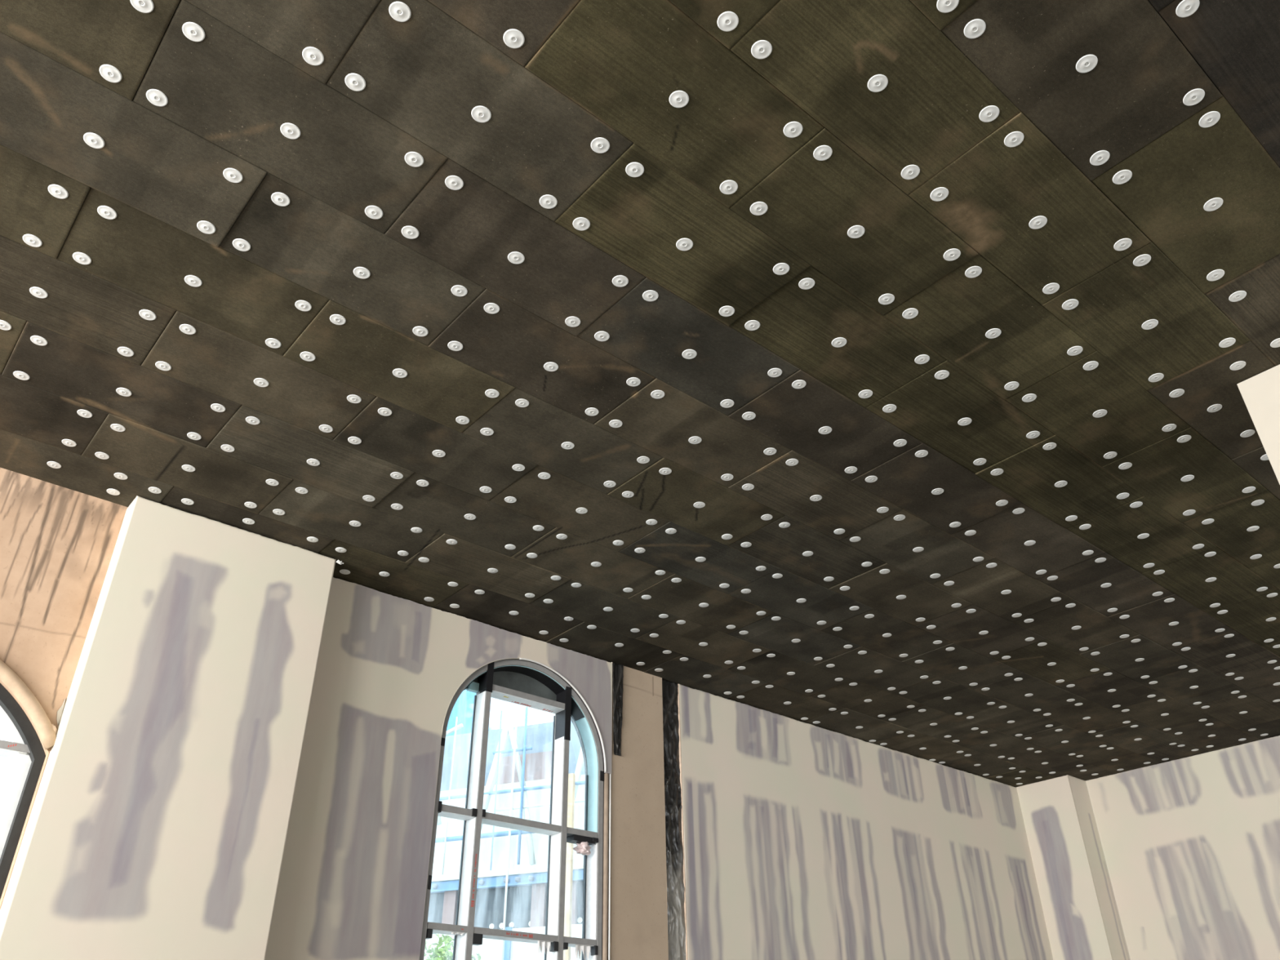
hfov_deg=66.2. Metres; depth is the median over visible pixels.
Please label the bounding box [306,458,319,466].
disc
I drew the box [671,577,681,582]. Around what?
disc
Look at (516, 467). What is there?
disc
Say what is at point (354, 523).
disc
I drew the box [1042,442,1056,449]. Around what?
disc
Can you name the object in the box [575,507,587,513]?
disc
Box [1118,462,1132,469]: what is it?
disc
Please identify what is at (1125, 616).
disc
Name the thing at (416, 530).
disc
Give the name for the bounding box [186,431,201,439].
disc
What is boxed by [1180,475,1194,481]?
disc
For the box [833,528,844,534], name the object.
disc
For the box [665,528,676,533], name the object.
disc
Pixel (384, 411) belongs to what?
disc
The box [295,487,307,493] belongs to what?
disc
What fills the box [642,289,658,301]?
disc
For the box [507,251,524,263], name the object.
disc
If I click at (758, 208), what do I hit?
disc
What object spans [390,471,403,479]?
disc
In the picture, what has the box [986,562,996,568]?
disc
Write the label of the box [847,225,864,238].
disc
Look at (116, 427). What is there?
disc
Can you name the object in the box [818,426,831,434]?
disc
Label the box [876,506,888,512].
disc
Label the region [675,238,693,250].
disc
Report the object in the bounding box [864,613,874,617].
disc
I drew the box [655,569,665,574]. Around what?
disc
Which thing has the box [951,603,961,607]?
disc
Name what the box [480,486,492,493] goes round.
disc
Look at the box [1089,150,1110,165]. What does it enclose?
disc
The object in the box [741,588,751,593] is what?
disc
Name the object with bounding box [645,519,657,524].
disc
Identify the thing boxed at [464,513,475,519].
disc
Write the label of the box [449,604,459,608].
disc
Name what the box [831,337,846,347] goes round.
disc
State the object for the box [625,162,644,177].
disc
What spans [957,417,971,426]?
disc
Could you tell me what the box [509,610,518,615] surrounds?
disc
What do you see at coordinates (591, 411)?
disc
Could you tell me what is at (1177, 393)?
disc
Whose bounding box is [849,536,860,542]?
disc
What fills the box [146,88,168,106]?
disc
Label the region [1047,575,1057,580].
disc
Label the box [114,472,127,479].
disc
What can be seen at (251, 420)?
disc
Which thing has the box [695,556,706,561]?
disc
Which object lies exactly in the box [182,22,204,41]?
disc
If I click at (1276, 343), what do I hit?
disc
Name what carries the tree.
on the ground
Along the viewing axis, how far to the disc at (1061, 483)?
6.92 m
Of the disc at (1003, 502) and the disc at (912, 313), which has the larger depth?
the disc at (1003, 502)
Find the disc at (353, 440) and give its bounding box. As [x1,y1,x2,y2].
[347,436,361,444]
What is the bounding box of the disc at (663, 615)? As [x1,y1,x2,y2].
[658,613,668,617]
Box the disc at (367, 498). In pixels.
[362,495,374,502]
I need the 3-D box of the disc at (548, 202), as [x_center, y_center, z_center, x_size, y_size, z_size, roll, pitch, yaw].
[-0.441,-1.345,4.724,0.086,0.027,0.086,-23,-39,31]
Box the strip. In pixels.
[612,662,623,755]
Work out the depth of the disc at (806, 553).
7.77 m
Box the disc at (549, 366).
[543,361,558,371]
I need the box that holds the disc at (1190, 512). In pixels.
[1182,509,1195,515]
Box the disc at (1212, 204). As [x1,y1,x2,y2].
[1203,197,1222,211]
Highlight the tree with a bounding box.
[424,933,480,959]
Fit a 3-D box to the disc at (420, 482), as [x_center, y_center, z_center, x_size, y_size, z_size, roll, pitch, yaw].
[-1.514,0.014,6.843,0.086,0.027,0.086,-28,-42,36]
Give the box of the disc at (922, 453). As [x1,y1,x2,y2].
[915,449,928,457]
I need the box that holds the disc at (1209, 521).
[1201,518,1213,524]
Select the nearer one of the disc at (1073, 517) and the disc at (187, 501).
the disc at (187, 501)
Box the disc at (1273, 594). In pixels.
[1266,592,1277,597]
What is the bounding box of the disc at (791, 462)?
[786,458,798,466]
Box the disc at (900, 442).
[893,439,906,446]
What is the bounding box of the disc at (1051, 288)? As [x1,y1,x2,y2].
[1042,282,1059,294]
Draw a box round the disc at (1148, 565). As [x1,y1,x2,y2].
[1143,563,1154,568]
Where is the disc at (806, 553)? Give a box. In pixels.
[802,551,813,556]
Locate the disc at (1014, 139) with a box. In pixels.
[1004,131,1023,146]
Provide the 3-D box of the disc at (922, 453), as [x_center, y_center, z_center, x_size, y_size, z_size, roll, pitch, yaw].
[1.887,-0.184,6.586,0.086,0.027,0.086,-3,-33,4]
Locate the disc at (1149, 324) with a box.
[1141,319,1158,329]
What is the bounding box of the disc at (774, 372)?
[767,368,782,377]
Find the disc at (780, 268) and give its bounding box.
[773,262,789,275]
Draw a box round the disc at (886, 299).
[878,293,894,304]
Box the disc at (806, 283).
[798,277,814,289]
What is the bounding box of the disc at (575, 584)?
[571,582,581,587]
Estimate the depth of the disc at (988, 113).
4.32 m
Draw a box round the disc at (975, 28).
[964,18,986,38]
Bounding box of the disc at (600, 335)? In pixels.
[594,331,609,341]
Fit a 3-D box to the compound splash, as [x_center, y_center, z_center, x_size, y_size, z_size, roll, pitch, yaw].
[-3.684,1.469,6.237,0.030,0.180,0.008,24,-40,-33]
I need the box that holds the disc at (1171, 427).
[1161,423,1176,431]
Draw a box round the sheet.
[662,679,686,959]
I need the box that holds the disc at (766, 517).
[760,514,772,519]
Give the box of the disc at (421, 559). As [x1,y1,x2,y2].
[418,557,429,562]
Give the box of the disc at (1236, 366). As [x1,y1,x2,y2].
[1229,360,1245,370]
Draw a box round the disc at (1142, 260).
[1133,253,1151,266]
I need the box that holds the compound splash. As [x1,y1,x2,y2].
[56,698,65,725]
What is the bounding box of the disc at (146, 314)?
[138,309,155,319]
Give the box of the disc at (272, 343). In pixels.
[265,337,280,348]
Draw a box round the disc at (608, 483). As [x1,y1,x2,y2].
[603,480,615,487]
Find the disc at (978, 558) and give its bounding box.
[973,556,983,561]
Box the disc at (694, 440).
[688,435,701,444]
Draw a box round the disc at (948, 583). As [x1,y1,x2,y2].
[943,581,954,586]
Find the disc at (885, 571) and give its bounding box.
[879,568,889,573]
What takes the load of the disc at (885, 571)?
attached to the ceiling
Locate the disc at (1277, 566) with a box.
[1273,564,1279,568]
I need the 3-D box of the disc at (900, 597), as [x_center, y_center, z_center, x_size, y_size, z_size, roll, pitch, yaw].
[2.247,1.000,8.451,0.086,0.027,0.086,-28,-41,36]
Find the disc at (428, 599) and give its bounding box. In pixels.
[424,596,434,601]
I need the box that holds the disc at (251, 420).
[245,416,259,424]
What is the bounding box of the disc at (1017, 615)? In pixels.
[1011,613,1022,617]
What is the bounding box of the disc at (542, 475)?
[537,472,550,479]
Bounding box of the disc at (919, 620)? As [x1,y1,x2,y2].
[915,617,925,622]
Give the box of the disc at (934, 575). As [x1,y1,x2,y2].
[929,573,940,578]
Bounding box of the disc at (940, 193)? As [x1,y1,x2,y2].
[929,186,948,201]
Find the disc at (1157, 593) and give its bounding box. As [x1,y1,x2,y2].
[1152,591,1163,595]
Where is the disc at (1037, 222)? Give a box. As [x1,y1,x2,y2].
[1028,215,1047,229]
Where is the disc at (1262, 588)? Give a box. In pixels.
[1256,586,1267,591]
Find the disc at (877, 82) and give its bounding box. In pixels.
[867,74,888,92]
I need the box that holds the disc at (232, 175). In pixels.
[222,168,242,182]
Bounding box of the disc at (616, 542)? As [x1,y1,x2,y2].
[613,540,623,545]
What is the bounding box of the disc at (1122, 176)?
[1112,169,1132,184]
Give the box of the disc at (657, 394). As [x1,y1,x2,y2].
[650,390,664,399]
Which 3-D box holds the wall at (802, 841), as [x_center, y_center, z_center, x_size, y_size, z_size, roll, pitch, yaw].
[-2.594,3.068,6.691,21.700,5.269,0.340,24,-40,-33]
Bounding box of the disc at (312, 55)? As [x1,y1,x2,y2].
[302,46,324,65]
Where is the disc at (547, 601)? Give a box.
[543,599,553,603]
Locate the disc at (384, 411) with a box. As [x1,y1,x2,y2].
[377,407,391,416]
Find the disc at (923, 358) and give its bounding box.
[914,354,929,364]
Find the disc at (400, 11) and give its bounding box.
[388,1,410,22]
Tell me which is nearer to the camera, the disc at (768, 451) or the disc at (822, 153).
the disc at (822, 153)
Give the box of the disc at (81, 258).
[72,252,91,264]
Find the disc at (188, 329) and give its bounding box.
[179,324,195,334]
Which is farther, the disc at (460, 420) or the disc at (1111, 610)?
the disc at (1111, 610)
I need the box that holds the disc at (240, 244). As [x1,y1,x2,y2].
[232,238,250,251]
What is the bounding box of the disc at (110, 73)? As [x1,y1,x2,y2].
[99,64,121,82]
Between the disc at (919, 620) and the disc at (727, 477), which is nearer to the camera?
the disc at (727, 477)
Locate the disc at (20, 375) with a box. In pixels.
[13,370,29,380]
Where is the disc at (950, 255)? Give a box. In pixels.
[943,248,960,261]
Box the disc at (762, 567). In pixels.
[755,565,766,570]
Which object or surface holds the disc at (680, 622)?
attached to the ceiling
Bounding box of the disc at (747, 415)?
[742,412,755,420]
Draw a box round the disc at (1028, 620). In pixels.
[1023,618,1033,622]
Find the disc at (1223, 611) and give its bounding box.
[1217,609,1227,613]
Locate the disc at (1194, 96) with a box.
[1182,88,1204,106]
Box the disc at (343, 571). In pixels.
[339,569,350,574]
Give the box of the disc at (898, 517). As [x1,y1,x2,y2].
[893,514,905,520]
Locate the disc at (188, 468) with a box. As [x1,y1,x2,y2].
[182,464,195,471]
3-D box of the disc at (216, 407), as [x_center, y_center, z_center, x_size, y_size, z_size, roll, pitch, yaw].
[-2.612,-0.455,6.084,0.086,0.027,0.086,21,-38,-30]
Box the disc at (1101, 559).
[1094,557,1106,562]
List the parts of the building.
post, brown panel, post, post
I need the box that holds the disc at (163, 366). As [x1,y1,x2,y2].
[155,360,171,370]
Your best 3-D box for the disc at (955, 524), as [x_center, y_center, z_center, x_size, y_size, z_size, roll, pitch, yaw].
[2.373,0.328,7.398,0.086,0.027,0.086,-7,-33,10]
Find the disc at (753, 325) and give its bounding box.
[744,320,759,330]
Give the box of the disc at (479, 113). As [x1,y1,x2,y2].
[471,106,491,122]
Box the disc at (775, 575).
[772,573,782,578]
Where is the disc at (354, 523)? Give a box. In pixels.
[349,520,360,526]
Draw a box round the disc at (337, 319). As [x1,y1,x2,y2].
[329,314,346,324]
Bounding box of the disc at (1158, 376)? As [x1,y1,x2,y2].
[1148,373,1164,382]
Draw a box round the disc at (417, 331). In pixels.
[412,326,428,336]
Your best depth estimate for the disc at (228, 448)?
6.45 m
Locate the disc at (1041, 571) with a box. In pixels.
[1035,569,1046,574]
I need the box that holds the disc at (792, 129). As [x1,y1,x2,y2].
[783,121,802,137]
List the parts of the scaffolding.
lattice leg, lattice leg, lattice leg, lattice leg, lattice leg, lattice leg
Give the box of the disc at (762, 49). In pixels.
[751,40,772,58]
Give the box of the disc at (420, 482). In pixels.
[416,480,428,486]
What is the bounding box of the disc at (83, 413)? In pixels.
[76,409,92,417]
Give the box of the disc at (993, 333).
[985,328,1000,338]
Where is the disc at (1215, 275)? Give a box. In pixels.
[1206,269,1224,280]
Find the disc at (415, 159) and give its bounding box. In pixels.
[404,151,423,167]
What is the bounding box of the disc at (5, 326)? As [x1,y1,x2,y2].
[0,320,11,330]
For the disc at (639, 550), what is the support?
attached to the ceiling
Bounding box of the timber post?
[563,773,575,959]
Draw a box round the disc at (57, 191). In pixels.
[48,184,68,199]
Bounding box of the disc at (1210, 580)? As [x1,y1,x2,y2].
[1204,577,1216,582]
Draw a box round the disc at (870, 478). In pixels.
[865,475,877,482]
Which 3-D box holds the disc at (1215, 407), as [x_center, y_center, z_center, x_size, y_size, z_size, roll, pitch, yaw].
[3.622,-0.461,6.193,0.086,0.027,0.086,-5,-33,7]
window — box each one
[0,683,45,898]
[419,659,604,959]
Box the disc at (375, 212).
[364,205,382,219]
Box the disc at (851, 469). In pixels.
[844,466,857,473]
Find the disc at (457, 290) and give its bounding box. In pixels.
[451,284,467,296]
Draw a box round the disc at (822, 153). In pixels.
[813,145,832,160]
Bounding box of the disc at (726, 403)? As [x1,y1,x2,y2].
[720,399,733,408]
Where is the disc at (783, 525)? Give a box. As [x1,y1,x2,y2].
[778,522,790,528]
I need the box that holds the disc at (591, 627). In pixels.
[586,625,596,629]
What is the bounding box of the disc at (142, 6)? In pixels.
[129,0,153,13]
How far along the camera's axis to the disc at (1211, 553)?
7.84 m
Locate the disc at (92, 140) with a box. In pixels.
[83,132,104,148]
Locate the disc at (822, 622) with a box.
[817,620,826,625]
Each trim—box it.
[0,659,56,749]
[441,657,519,734]
[519,657,606,772]
[602,773,608,959]
[608,773,611,959]
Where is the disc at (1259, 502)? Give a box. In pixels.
[1251,499,1264,506]
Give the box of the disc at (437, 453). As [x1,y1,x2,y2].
[432,449,445,457]
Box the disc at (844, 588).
[840,586,849,591]
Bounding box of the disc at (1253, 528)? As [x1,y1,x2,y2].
[1246,525,1259,531]
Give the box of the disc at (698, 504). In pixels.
[693,502,705,507]
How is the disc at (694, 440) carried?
attached to the ceiling
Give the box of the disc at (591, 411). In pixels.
[585,407,599,416]
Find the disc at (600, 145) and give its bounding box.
[591,137,609,153]
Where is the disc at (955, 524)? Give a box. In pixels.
[949,521,960,527]
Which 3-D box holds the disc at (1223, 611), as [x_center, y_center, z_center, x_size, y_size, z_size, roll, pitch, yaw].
[5.206,1.172,8.779,0.086,0.027,0.086,-3,-33,3]
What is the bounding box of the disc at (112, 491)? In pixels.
[106,488,119,495]
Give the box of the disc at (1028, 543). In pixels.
[1024,540,1035,546]
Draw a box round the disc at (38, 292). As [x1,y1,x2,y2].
[29,286,48,298]
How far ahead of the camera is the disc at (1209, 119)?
4.36 m
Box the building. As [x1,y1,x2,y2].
[423,720,585,959]
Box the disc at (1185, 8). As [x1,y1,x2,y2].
[1175,0,1199,17]
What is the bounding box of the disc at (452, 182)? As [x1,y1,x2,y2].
[444,175,463,190]
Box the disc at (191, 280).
[184,275,201,287]
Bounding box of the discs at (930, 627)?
[539,617,1279,784]
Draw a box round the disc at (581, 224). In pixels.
[573,217,590,231]
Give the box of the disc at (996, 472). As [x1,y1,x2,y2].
[990,468,1003,475]
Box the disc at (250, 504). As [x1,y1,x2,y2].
[244,502,257,508]
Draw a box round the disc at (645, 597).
[641,595,651,599]
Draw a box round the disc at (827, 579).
[823,576,834,581]
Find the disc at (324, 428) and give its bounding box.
[319,424,333,432]
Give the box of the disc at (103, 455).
[94,452,109,459]
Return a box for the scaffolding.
[435,706,585,959]
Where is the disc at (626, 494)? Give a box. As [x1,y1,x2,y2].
[622,491,634,497]
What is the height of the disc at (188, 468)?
0.027 m
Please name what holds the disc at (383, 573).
attached to the ceiling
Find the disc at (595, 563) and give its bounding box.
[591,561,601,566]
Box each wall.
[0,467,668,959]
[265,577,1053,959]
[1085,735,1279,959]
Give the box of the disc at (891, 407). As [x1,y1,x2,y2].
[882,404,896,413]
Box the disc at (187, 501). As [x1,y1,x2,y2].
[181,498,194,504]
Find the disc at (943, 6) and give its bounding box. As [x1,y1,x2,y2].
[936,0,959,13]
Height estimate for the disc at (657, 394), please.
0.027 m
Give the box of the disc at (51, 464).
[46,461,61,468]
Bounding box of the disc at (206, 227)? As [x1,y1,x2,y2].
[196,220,215,234]
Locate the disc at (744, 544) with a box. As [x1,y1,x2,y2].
[740,542,751,547]
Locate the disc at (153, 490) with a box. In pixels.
[148,486,161,493]
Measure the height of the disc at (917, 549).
0.027 m
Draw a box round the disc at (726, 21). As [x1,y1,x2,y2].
[716,11,738,31]
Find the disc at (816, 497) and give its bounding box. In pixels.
[809,494,822,501]
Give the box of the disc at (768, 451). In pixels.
[763,448,776,455]
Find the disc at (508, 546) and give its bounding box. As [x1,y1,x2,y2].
[504,544,515,549]
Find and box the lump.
[51,724,57,733]
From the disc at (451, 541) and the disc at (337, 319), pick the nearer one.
the disc at (337, 319)
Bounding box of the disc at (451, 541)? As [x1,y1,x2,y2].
[446,538,457,544]
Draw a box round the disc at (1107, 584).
[1100,582,1111,587]
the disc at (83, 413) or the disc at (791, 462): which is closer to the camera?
the disc at (83, 413)
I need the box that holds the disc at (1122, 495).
[1116,493,1128,499]
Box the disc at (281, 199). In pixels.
[271,191,289,206]
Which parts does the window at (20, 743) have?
frame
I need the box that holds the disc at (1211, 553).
[1204,551,1216,556]
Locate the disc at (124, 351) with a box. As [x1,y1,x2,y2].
[117,346,133,356]
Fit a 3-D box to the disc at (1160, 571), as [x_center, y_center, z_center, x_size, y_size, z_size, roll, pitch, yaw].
[4.286,0.754,8.110,0.086,0.027,0.086,18,-37,-26]
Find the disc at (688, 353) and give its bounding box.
[681,349,697,359]
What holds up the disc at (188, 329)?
attached to the ceiling
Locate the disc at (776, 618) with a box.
[771,616,781,620]
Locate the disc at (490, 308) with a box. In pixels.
[484,302,499,314]
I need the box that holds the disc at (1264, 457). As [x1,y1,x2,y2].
[1260,453,1268,460]
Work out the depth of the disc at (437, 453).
6.52 m
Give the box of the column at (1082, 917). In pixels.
[1015,774,1130,959]
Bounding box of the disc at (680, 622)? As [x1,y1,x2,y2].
[675,620,685,624]
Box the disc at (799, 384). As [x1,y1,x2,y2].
[791,379,806,388]
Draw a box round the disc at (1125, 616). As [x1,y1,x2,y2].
[1119,614,1129,618]
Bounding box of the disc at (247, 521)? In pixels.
[242,518,254,524]
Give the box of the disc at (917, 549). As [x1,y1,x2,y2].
[912,546,924,552]
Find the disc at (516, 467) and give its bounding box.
[511,464,524,471]
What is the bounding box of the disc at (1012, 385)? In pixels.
[1004,381,1018,390]
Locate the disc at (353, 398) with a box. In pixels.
[346,394,361,403]
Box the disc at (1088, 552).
[1082,550,1093,555]
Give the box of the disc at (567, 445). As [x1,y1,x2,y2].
[561,441,574,449]
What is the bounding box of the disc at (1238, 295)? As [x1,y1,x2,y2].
[1228,290,1246,302]
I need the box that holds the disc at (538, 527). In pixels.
[533,524,544,531]
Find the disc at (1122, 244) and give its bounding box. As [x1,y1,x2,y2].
[1113,238,1132,250]
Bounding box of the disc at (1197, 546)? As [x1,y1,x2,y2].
[1192,543,1204,549]
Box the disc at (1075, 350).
[1066,346,1082,355]
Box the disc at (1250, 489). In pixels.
[1242,486,1255,493]
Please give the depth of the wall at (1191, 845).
11.99 m
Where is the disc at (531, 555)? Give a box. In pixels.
[526,552,537,558]
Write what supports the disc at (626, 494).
attached to the ceiling
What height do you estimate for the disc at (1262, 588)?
0.027 m
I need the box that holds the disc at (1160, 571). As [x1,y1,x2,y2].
[1153,569,1164,574]
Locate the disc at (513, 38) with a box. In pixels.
[502,28,524,48]
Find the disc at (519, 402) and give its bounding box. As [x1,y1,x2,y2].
[515,399,528,407]
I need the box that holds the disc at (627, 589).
[622,587,632,592]
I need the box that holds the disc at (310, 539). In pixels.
[306,536,318,542]
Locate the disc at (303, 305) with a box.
[294,300,311,311]
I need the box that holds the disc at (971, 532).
[964,529,976,535]
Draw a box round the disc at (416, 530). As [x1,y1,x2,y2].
[410,527,422,533]
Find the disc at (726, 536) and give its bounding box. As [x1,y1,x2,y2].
[721,533,732,539]
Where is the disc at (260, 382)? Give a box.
[253,377,268,386]
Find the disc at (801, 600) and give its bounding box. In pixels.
[796,598,806,602]
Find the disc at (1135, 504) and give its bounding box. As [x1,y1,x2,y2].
[1129,501,1142,507]
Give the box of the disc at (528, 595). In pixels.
[524,593,534,597]
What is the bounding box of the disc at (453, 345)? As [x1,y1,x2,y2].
[447,341,462,351]
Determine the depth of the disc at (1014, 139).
4.43 m
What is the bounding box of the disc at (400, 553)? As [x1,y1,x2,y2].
[397,551,408,555]
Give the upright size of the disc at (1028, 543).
0.027 m
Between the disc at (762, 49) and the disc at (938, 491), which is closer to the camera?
the disc at (762, 49)
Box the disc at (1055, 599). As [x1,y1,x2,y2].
[1050,597,1061,601]
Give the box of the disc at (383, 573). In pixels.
[378,571,389,576]
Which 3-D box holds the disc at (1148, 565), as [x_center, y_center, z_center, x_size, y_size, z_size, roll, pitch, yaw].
[4.147,0.688,8.005,0.086,0.027,0.086,11,-34,-18]
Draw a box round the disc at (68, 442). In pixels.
[62,439,76,446]
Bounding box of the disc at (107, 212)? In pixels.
[97,205,116,219]
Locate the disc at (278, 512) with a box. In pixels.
[272,508,284,515]
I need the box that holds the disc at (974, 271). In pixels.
[964,266,982,277]
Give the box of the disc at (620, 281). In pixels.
[612,275,628,287]
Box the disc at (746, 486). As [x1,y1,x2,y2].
[742,484,754,490]
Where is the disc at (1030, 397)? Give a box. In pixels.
[1022,393,1036,402]
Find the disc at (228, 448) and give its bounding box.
[220,444,235,452]
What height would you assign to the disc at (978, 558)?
0.027 m
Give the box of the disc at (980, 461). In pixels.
[973,457,986,465]
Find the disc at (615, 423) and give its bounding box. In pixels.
[608,419,622,427]
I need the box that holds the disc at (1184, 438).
[1177,435,1191,442]
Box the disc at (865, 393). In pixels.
[858,389,872,398]
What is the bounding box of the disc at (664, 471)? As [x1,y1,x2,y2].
[658,467,671,475]
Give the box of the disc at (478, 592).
[474,589,484,594]
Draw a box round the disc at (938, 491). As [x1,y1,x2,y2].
[931,488,943,494]
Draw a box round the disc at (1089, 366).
[1083,360,1098,370]
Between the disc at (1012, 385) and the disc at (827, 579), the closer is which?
the disc at (1012, 385)
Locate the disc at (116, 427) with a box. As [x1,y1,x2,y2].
[110,423,125,431]
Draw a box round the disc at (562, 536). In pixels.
[555,533,567,539]
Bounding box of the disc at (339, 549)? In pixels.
[335,546,346,552]
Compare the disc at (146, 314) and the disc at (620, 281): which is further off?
the disc at (146, 314)
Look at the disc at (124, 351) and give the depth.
5.61 m
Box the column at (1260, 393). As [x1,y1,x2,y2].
[1236,364,1279,484]
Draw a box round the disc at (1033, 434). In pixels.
[1026,431,1039,438]
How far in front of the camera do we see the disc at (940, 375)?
5.87 m
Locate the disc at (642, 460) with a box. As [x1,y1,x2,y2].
[636,456,649,463]
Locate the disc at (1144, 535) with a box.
[1137,533,1149,538]
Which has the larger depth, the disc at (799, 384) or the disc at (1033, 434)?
the disc at (1033, 434)
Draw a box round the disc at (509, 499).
[504,496,516,502]
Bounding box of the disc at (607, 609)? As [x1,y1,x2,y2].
[603,607,613,611]
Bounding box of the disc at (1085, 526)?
[1079,524,1091,529]
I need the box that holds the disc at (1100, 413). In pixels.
[1093,408,1106,417]
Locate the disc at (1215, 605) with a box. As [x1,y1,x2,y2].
[1209,603,1220,607]
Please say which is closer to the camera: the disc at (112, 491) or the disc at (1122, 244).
the disc at (1122, 244)
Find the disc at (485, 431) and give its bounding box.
[480,427,493,435]
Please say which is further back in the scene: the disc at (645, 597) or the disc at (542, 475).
the disc at (645, 597)
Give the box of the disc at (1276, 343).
[1270,337,1279,347]
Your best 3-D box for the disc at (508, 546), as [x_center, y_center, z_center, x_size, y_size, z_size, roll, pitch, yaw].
[-1.008,0.512,7.633,0.086,0.027,0.086,22,-39,-32]
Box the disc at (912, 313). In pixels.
[902,307,918,319]
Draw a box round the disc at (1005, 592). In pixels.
[1000,589,1011,594]
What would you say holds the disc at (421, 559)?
attached to the ceiling
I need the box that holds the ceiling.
[0,0,1279,786]
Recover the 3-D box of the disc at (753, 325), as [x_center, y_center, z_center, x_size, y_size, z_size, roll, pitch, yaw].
[0.628,-0.872,5.492,0.086,0.027,0.086,7,-33,-13]
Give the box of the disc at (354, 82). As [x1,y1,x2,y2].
[344,73,365,91]
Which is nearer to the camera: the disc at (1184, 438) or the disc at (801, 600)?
the disc at (1184, 438)
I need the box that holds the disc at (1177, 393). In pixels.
[1168,388,1184,397]
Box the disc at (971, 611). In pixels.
[965,608,975,613]
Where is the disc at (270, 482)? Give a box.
[266,479,278,485]
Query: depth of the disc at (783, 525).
7.37 m
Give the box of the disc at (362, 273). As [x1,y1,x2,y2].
[353,266,370,279]
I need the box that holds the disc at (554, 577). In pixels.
[551,575,560,580]
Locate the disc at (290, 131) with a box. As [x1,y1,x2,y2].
[280,122,300,139]
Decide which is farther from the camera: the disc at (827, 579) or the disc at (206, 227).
the disc at (827, 579)
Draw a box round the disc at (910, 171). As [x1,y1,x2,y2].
[901,164,919,179]
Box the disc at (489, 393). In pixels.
[484,389,499,397]
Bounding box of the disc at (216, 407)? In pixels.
[210,403,225,412]
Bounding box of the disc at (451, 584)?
[448,582,457,586]
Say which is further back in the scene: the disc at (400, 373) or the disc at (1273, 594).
the disc at (1273, 594)
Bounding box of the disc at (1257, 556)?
[1249,554,1262,559]
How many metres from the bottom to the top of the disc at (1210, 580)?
0.027 m
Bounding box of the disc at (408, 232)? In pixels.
[401,226,418,239]
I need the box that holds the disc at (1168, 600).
[1164,598,1174,602]
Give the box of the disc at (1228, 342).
[1218,337,1235,347]
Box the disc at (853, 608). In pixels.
[849,605,859,610]
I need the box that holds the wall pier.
[0,495,343,959]
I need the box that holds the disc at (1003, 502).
[995,499,1008,506]
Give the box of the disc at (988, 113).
[978,105,999,122]
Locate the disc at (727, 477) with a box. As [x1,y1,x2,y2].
[720,473,733,480]
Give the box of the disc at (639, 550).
[634,547,645,553]
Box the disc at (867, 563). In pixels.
[861,561,871,566]
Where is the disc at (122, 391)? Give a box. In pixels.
[115,387,131,396]
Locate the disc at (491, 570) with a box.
[487,568,497,573]
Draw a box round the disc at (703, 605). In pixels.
[698,603,708,607]
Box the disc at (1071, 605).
[1065,603,1075,607]
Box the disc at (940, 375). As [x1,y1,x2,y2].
[934,370,949,379]
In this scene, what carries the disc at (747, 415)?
attached to the ceiling
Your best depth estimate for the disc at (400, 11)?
3.90 m
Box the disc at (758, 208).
[750,201,768,215]
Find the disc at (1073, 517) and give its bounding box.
[1065,515,1077,521]
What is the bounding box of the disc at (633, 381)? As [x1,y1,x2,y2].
[626,377,640,386]
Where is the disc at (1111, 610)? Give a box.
[1106,608,1117,612]
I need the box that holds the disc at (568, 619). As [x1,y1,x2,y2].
[564,616,573,621]
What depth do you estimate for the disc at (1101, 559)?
7.91 m
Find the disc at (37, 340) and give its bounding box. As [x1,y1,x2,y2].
[30,335,47,346]
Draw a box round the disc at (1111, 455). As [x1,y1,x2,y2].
[1103,451,1117,458]
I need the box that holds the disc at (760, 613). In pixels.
[756,611,765,615]
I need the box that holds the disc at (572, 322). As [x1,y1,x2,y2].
[564,316,580,327]
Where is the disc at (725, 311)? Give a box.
[719,306,734,316]
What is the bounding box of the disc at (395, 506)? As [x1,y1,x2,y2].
[391,503,403,510]
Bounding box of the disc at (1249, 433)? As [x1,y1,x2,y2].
[1240,429,1254,437]
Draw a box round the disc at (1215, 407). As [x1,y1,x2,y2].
[1207,404,1222,412]
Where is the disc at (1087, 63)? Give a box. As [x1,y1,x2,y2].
[1075,54,1097,72]
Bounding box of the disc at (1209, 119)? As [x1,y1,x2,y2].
[1199,111,1220,127]
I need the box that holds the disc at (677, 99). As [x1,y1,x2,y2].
[669,90,688,107]
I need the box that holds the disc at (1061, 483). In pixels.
[1054,480,1067,487]
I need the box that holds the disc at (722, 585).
[719,583,729,587]
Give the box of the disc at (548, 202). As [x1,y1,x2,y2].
[539,194,557,208]
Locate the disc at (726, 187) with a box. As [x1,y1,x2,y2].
[720,179,737,194]
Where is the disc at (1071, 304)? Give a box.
[1062,298,1078,310]
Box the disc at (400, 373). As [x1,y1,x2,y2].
[392,368,407,377]
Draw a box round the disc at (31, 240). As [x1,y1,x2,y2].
[22,234,42,247]
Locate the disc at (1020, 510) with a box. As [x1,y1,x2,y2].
[1012,507,1024,514]
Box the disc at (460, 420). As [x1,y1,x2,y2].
[455,416,469,424]
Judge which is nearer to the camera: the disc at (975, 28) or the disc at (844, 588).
the disc at (975, 28)
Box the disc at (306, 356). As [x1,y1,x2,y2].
[299,351,315,361]
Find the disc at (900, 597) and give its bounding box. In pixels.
[896,595,906,599]

